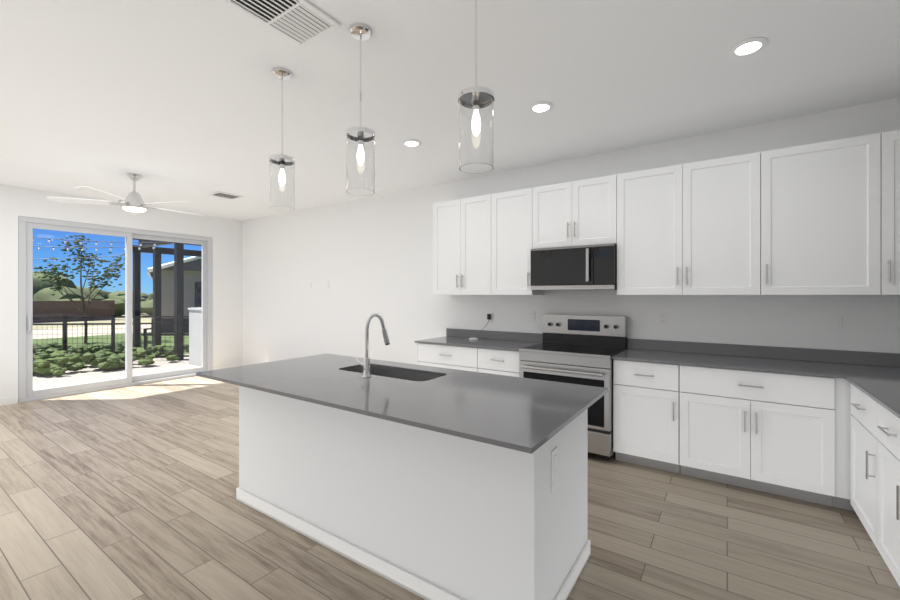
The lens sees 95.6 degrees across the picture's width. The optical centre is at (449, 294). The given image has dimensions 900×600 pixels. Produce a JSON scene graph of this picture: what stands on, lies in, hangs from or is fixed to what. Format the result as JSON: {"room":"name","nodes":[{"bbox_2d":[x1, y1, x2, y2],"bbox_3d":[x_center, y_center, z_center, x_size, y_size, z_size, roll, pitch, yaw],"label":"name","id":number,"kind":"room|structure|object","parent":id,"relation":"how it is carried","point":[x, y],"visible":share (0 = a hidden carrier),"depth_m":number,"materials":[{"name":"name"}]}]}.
{"room":"kitchen","nodes":[
{"label":"kitchen","id":0,"kind":"room"},
{"bbox_2d":[0,184,242,397],"bbox_3d":[-6.316,0.000,4.716,0.150,2.880,7.900,0,0,34],"label":"wall","id":1,"kind":"structure","parent":0,"point":[225,234],"depth_m":6.38,"materials":[{"name":"white paint"}]},
{"bbox_2d":[0,396,17,405],"bbox_3d":[-7.095,1.390,3.426,0.013,0.100,4.830,0,0,34],"label":"baseboard","id":2,"kind":"structure","parent":1,"relation":"attached to","point":[8,400],"depth_m":5.34,"materials":[{"name":"white wood"}]},
{"bbox_2d":[18,216,211,402],"bbox_3d":[-5.087,0.194,6.480,0.160,2.492,2.470,0,0,34],"label":"sliding glass door","id":3,"kind":"structure","parent":1,"relation":"in","point":[26,391],"depth_m":6.19,"materials":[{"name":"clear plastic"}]},
{"bbox_2d":[213,364,241,369],"bbox_3d":[-4.196,1.390,7.688,0.016,0.100,0.520,0,0,34],"label":"baseboard","id":4,"kind":"structure","parent":1,"relation":"attached to","point":[224,367],"depth_m":7.68,"materials":[{"name":"white wood"}]},
{"bbox_2d":[0,376,899,599],"bbox_3d":[-2.471,1.470,2.102,9.450,0.060,8.200,0,0,34],"label":"floor","id":5,"kind":"structure","parent":0,"point":[126,493],"depth_m":2.50,"materials":[{"name":"brown wood"}]},
{"bbox_2d":[236,386,589,599],"bbox_3d":[-0.360,0.993,2.564,2.228,0.894,0.785,0,0,34],"label":"kitchen island","id":6,"kind":"object","parent":5,"relation":"on","point":[425,514],"visible":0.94,"depth_m":2.01,"materials":[{"name":"white paint"}]},
{"bbox_2d":[196,354,607,453],"bbox_3d":[-0.412,0.535,2.529,2.415,0.020,1.090,0,0,34],"label":"island countertop","id":7,"kind":"structure","parent":6,"relation":"on","point":[527,415],"depth_m":2.13,"materials":[{"name":"grey stone"}]},
{"bbox_2d":[355,313,389,377],"bbox_3d":[-0.514,0.322,2.709,0.132,0.404,0.236,0,0,34],"label":"faucet","id":8,"kind":"object","parent":7,"relation":"on","point":[365,364],"visible":1,"depth_m":2.61,"materials":[{"name":"silver metal"}]},
{"bbox_2d":[345,366,441,380],"bbox_3d":[-0.405,0.649,2.802,0.812,0.204,0.342,0,0,34],"label":"sink","id":9,"kind":"object","parent":7,"relation":"in","point":[399,374],"visible":0.08,"depth_m":2.98,"materials":[{"name":"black metal"}]},
{"bbox_2d":[416,343,479,371],"bbox_3d":[0.128,0.993,4.727,0.813,0.894,0.633,0,0,34],"label":"base cabinet","id":10,"kind":"object","parent":5,"relation":"on","point":[434,355],"depth_m":4.43,"materials":[{"name":"white paint"}]},
{"bbox_2d":[415,328,542,350],"bbox_3d":[0.319,0.485,4.582,1.307,0.120,0.658,0,0,34],"label":"countertop","id":11,"kind":"structure","parent":10,"relation":"on","point":[500,340],"depth_m":4.62,"materials":[{"name":"grey stone"}]},
{"bbox_2d":[469,314,490,339],"bbox_3d":[0.345,0.375,4.823,0.200,0.299,0.216,0,0,34],"label":"cord","id":12,"kind":"object","parent":11,"relation":"on","point":[488,316],"visible":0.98,"depth_m":4.83,"materials":[{"name":"white plastic"}]},
{"bbox_2d":[480,348,519,376],"bbox_3d":[0.664,0.993,4.363,0.483,0.894,0.633,0,0,34],"label":"base cabinet","id":13,"kind":"object","parent":5,"relation":"on","point":[492,361],"depth_m":4.09,"materials":[{"name":"white paint"}]},
{"bbox_2d":[519,314,626,460],"bbox_3d":[1.182,0.823,3.933,0.838,1.235,0.761,0,0,34],"label":"range","id":14,"kind":"object","parent":5,"relation":"on","point":[578,349],"visible":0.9,"depth_m":3.77,"materials":[{"name":"silver metal"}]},
{"bbox_2d":[613,359,679,473],"bbox_3d":[1.775,0.993,3.608,0.492,0.894,0.633,0,0,34],"label":"base cabinet","id":15,"kind":"object","parent":5,"relation":"on","point":[646,395],"depth_m":3.35,"materials":[{"name":"white paint"}]},
{"bbox_2d":[680,365,839,507],"bbox_3d":[2.352,0.993,3.215,0.904,0.894,0.633,0,0,34],"label":"base cabinet","id":16,"kind":"object","parent":5,"relation":"on","point":[832,442],"depth_m":2.92,"materials":[{"name":"white paint"}]},
{"bbox_2d":[612,338,838,377],"bbox_3d":[2.146,0.485,3.340,1.415,0.120,0.658,0,0,34],"label":"countertop","id":17,"kind":"structure","parent":16,"relation":"on","point":[773,359],"depth_m":3.34,"materials":[{"name":"grey stone"}]},
{"bbox_2d":[840,378,843,508],"bbox_3d":[3.046,0.993,2.756,0.756,0.894,0.614,0,0,34],"label":"filler panel","id":18,"kind":"object","parent":5,"relation":"on","point":[841,380],"depth_m":2.70,"materials":[{"name":"white paint"}]},
{"bbox_2d":[844,379,871,538],"bbox_3d":[2.711,0.993,2.209,0.696,0.894,0.618,0,0,34],"label":"base cabinet","id":19,"kind":"object","parent":5,"relation":"on","point":[857,405],"depth_m":2.47,"materials":[{"name":"white paint"}]},
{"bbox_2d":[872,399,899,586],"bbox_3d":[2.401,0.993,1.754,0.696,0.894,0.484,0,0,34],"label":"base cabinet","id":20,"kind":"object","parent":5,"relation":"on","point":[885,425],"depth_m":2.03,"materials":[{"name":"white paint"}]},
{"bbox_2d":[831,350,899,418],"bbox_3d":[2.558,0.485,2.027,0.743,0.120,2.368,0,0,34],"label":"countertop","id":21,"kind":"structure","parent":20,"relation":"on","point":[874,376],"depth_m":2.73,"materials":[{"name":"grey stone"}]},
{"bbox_2d":[0,0,899,220],"bbox_3d":[-2.471,-1.500,2.102,9.450,0.120,8.200,0,0,34],"label":"ceiling","id":22,"kind":"structure","parent":0,"point":[172,100],"depth_m":2.78,"materials":[{"name":"white paint"}]},
{"bbox_2d":[47,173,203,215],"bbox_3d":[-3.756,-1.221,4.946,1.542,0.438,1.483,0,0,34],"label":"ceiling fan","id":23,"kind":"object","parent":22,"relation":"hanging from","point":[133,204],"visible":1,"depth_m":4.77,"materials":[{"name":"silver metal"}]},
{"bbox_2d":[208,191,243,199],"bbox_3d":[-3.232,-1.433,5.884,0.300,0.013,0.360,0,0,34],"label":"ceiling vent","id":24,"kind":"object","parent":22,"relation":"in","point":[225,195],"visible":1,"depth_m":5.88,"materials":[{"name":"white metal"}]},
{"bbox_2d":[222,0,340,46],"bbox_3d":[-0.841,-1.433,2.071,0.330,0.013,0.460,0,0,34],"label":"ceiling vent","id":25,"kind":"object","parent":22,"relation":"in","point":[302,23],"visible":0.98,"depth_m":2.10,"materials":[{"name":"white metal"}]},
{"bbox_2d":[268,68,295,210],"bbox_3d":[-1.087,-1.000,2.643,0.162,0.880,0.162,0,0,34],"label":"pendant light","id":26,"kind":"object","parent":22,"relation":"hanging from","point":[281,182],"visible":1,"depth_m":2.59,"materials":[{"name":"clear glass"}]},
{"bbox_2d":[345,24,375,195],"bbox_3d":[-0.487,-1.000,2.223,0.162,0.880,0.162,0,0,34],"label":"pendant light","id":27,"kind":"object","parent":22,"relation":"hanging from","point":[360,160],"visible":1,"depth_m":2.17,"materials":[{"name":"clear glass"}]},
{"bbox_2d":[402,139,420,146],"bbox_3d":[-0.362,-1.434,3.861,0.184,0.010,0.184,0,0,34],"label":"recessed light","id":28,"kind":"object","parent":22,"relation":"in","point":[411,143],"visible":1,"depth_m":3.85,"materials":[{"name":"white"}]},
{"bbox_2d":[458,0,493,173],"bbox_3d":[0.116,-1.000,1.807,0.162,0.880,0.162,0,0,34],"label":"pendant light","id":29,"kind":"object","parent":22,"relation":"hanging from","point":[476,129],"visible":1,"depth_m":1.75,"materials":[{"name":"clear glass"}]},
{"bbox_2d":[529,101,552,112],"bbox_3d":[0.696,-1.434,3.124,0.184,0.010,0.184,0,0,34],"label":"recessed light","id":30,"kind":"object","parent":22,"relation":"in","point":[540,107],"visible":1,"depth_m":3.12,"materials":[{"name":"white"}]},
{"bbox_2d":[729,37,767,56],"bbox_3d":[1.730,-1.434,2.367,0.184,0.010,0.184,0,0,34],"label":"recessed light","id":31,"kind":"object","parent":22,"relation":"in","point":[747,47],"visible":1,"depth_m":2.36,"materials":[{"name":"white"}]},
{"bbox_2d":[243,97,899,364],"bbox_3d":[-0.208,0.000,5.431,9.450,2.880,0.150,0,0,34],"label":"wall","id":32,"kind":"structure","parent":0,"point":[367,257],"depth_m":5.17,"materials":[{"name":"white paint"}]},
{"bbox_2d":[433,194,492,294],"bbox_3d":[0.218,-0.555,4.845,0.794,1.110,0.338,0,0,34],"label":"upper cabinet","id":33,"kind":"object","parent":32,"relation":"attached to","point":[462,228],"depth_m":4.68,"materials":[{"name":"white paint"}]},
{"bbox_2d":[487,313,492,322],"bbox_3d":[0.477,0.270,4.868,0.072,0.116,0.008,0,0,34],"label":"electrical outlet","id":34,"kind":"object","parent":32,"relation":"attached to","point":[491,320],"visible":0.65,"depth_m":4.86,"materials":[{"name":"white plastic"}]},
{"bbox_2d":[493,188,543,294],"bbox_3d":[0.744,-0.555,4.487,0.479,1.110,0.338,0,0,34],"label":"upper cabinet","id":35,"kind":"object","parent":32,"relation":"attached to","point":[512,210],"depth_m":4.34,"materials":[{"name":"white paint"}]},
{"bbox_2d":[529,311,534,321],"bbox_3d":[0.918,0.240,4.569,0.072,0.116,0.008,0,0,34],"label":"electrical outlet","id":36,"kind":"object","parent":32,"relation":"attached to","point":[531,316],"visible":1,"depth_m":4.57,"materials":[{"name":"white plastic"}]},
{"bbox_2d":[533,175,616,248],"bbox_3d":[1.284,-0.793,4.120,0.823,0.635,0.338,0,0,34],"label":"upper cabinet","id":37,"kind":"object","parent":32,"relation":"attached to","point":[580,212],"depth_m":3.95,"materials":[{"name":"white paint"}]},
{"bbox_2d":[530,244,616,289],"bbox_3d":[1.255,-0.258,4.076,0.813,0.421,0.443,0,0,34],"label":"microwave","id":38,"kind":"object","parent":37,"relation":"attached to","point":[589,267],"visible":1,"depth_m":3.90,"materials":[{"name":"black plastic"}]},
{"bbox_2d":[659,313,666,324],"bbox_3d":[2.001,0.225,3.832,0.072,0.116,0.008,0,0,34],"label":"electrical outlet","id":39,"kind":"object","parent":32,"relation":"attached to","point":[662,318],"visible":1,"depth_m":3.83,"materials":[{"name":"white plastic"}]},
{"bbox_2d":[617,151,764,294],"bbox_3d":[2.062,-0.555,3.591,1.054,1.110,0.338,0,0,34],"label":"upper cabinet","id":40,"kind":"object","parent":32,"relation":"attached to","point":[694,228],"depth_m":3.41,"materials":[{"name":"white paint"}]},
{"bbox_2d":[765,132,884,294],"bbox_3d":[2.769,-0.555,3.111,0.655,1.110,0.338,0,0,34],"label":"upper cabinet","id":41,"kind":"object","parent":32,"relation":"attached to","point":[821,218],"depth_m":2.95,"materials":[{"name":"white paint"}]},
{"bbox_2d":[830,316,841,330],"bbox_3d":[2.990,0.220,3.160,0.072,0.116,0.008,0,0,34],"label":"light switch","id":42,"kind":"object","parent":32,"relation":"attached to","point":[835,323],"visible":1,"depth_m":3.16,"materials":[{"name":"white plastic"}]},
{"bbox_2d":[885,130,899,294],"bbox_3d":[3.238,-0.555,2.792,0.479,1.110,0.338,0,0,34],"label":"upper cabinet","id":43,"kind":"object","parent":32,"relation":"attached to","point":[892,138],"depth_m":2.76,"materials":[{"name":"white paint"}]},
{"label":"outside","id":44,"kind":"structure","parent":0,"visible":0},
{"bbox_2d":[33,312,151,328],"bbox_3d":[-33.560,1.515,28.853,72.050,0.050,110.000,0,0,34],"label":"ground","id":45,"kind":"structure","parent":44,"point":[94,321],"depth_m":22.11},
{"bbox_2d":[33,300,114,322],"bbox_3d":[-31.376,0.905,8.628,0.400,1.170,39.000,0,0,34],"label":"far boundary","id":46,"kind":"structure","parent":45,"relation":"on","point":[109,311],"depth_m":22.95,"materials":[{"name":"brown wood"}]},
{"bbox_2d":[33,233,124,342],"bbox_3d":[-11.150,-0.241,12.386,2.407,3.471,2.201,0,0,34],"label":"tree","id":47,"kind":"object","parent":45,"relation":"on","point":[106,274],"depth_m":12.31,"materials":[{"name":"green plant"}]},
{"bbox_2d":[33,271,152,315],"bbox_3d":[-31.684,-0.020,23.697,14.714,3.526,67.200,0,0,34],"label":"tree","id":48,"kind":"object","parent":45,"relation":"on","point":[106,294],"depth_m":27.99,"materials":[{"name":"green plant"}]},
{"bbox_2d":[33,324,188,381],"bbox_3d":[-12.015,1.480,11.188,16.549,0.020,55.000,0,0,34],"label":"bed","id":49,"kind":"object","parent":45,"relation":"on","point":[98,331],"depth_m":12.90,"materials":[{"name":"stone"}]},
{"bbox_2d":[33,342,188,376],"bbox_3d":[-9.786,1.304,8.749,7.685,0.380,3.496,0,0,-4],"label":"garden","id":50,"kind":"object","parent":49,"relation":"on","point":[111,365],"depth_m":8.22,"materials":[{"name":"green plant"}]},
{"bbox_2d":[33,314,188,360],"bbox_3d":[-8.733,0.965,8.902,9.450,1.050,0.050,0,0,-7],"label":"fence","id":51,"kind":"object","parent":45,"relation":"on","point":[65,334],"depth_m":9.03,"materials":[{"name":"brown metal"}]},
{"bbox_2d":[33,363,201,389],"bbox_3d":[-7.779,1.468,4.077,1.549,0.045,10.000,0,0,34],"label":"patio slab","id":52,"kind":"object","parent":45,"relation":"on","point":[76,380],"depth_m":7.15,"materials":[{"name":"concrete"}]},
{"bbox_2d":[142,318,188,347],"bbox_3d":[-7.556,1.065,11.125,1.400,0.850,0.410,0,0,-1],"label":"bench","id":53,"kind":"object","parent":45,"relation":"on","point":[170,329],"depth_m":11.29,"materials":[{"name":"brown metal"}]},
{"bbox_2d":[132,238,201,359],"bbox_3d":[-6.476,-0.045,11.686,4.150,3.070,4.150,0,0,34],"label":"pergola","id":54,"kind":"object","parent":45,"relation":"on","point":[156,276],"depth_m":10.61,"materials":[{"name":"brown metal"}]},
{"bbox_2d":[36,238,54,250],"label":"string lights","id":55,"kind":"object","parent":54,"relation":"hanging from","point":[39,248],"depth_m":9.19,"materials":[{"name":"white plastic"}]},
{"bbox_2d":[56,239,113,250],"label":"string lights","id":56,"kind":"object","parent":54,"relation":"hanging from","point":[96,249],"depth_m":9.21,"materials":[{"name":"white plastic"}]},
{"bbox_2d":[132,242,172,249],"label":"string lights","id":57,"kind":"object","parent":54,"relation":"hanging from","point":[140,245],"depth_m":9.19,"materials":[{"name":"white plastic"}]},
{"bbox_2d":[148,256,201,317],"bbox_3d":[-12.683,-0.502,23.547,7.462,3.985,9.890,0,0,-35],"label":"house","id":58,"kind":"structure","parent":45,"relation":"on","point":[167,286],"depth_m":18.39,"materials":[{"name":"beige paint"}]},
{"bbox_2d":[188,308,201,365],"bbox_3d":[-4.860,0.880,8.284,1.448,1.220,0.240,0,0,34],"label":"divider","id":59,"kind":"object","parent":45,"relation":"on","point":[192,333],"depth_m":8.44,"materials":[{"name":"white paint"}]}
]}

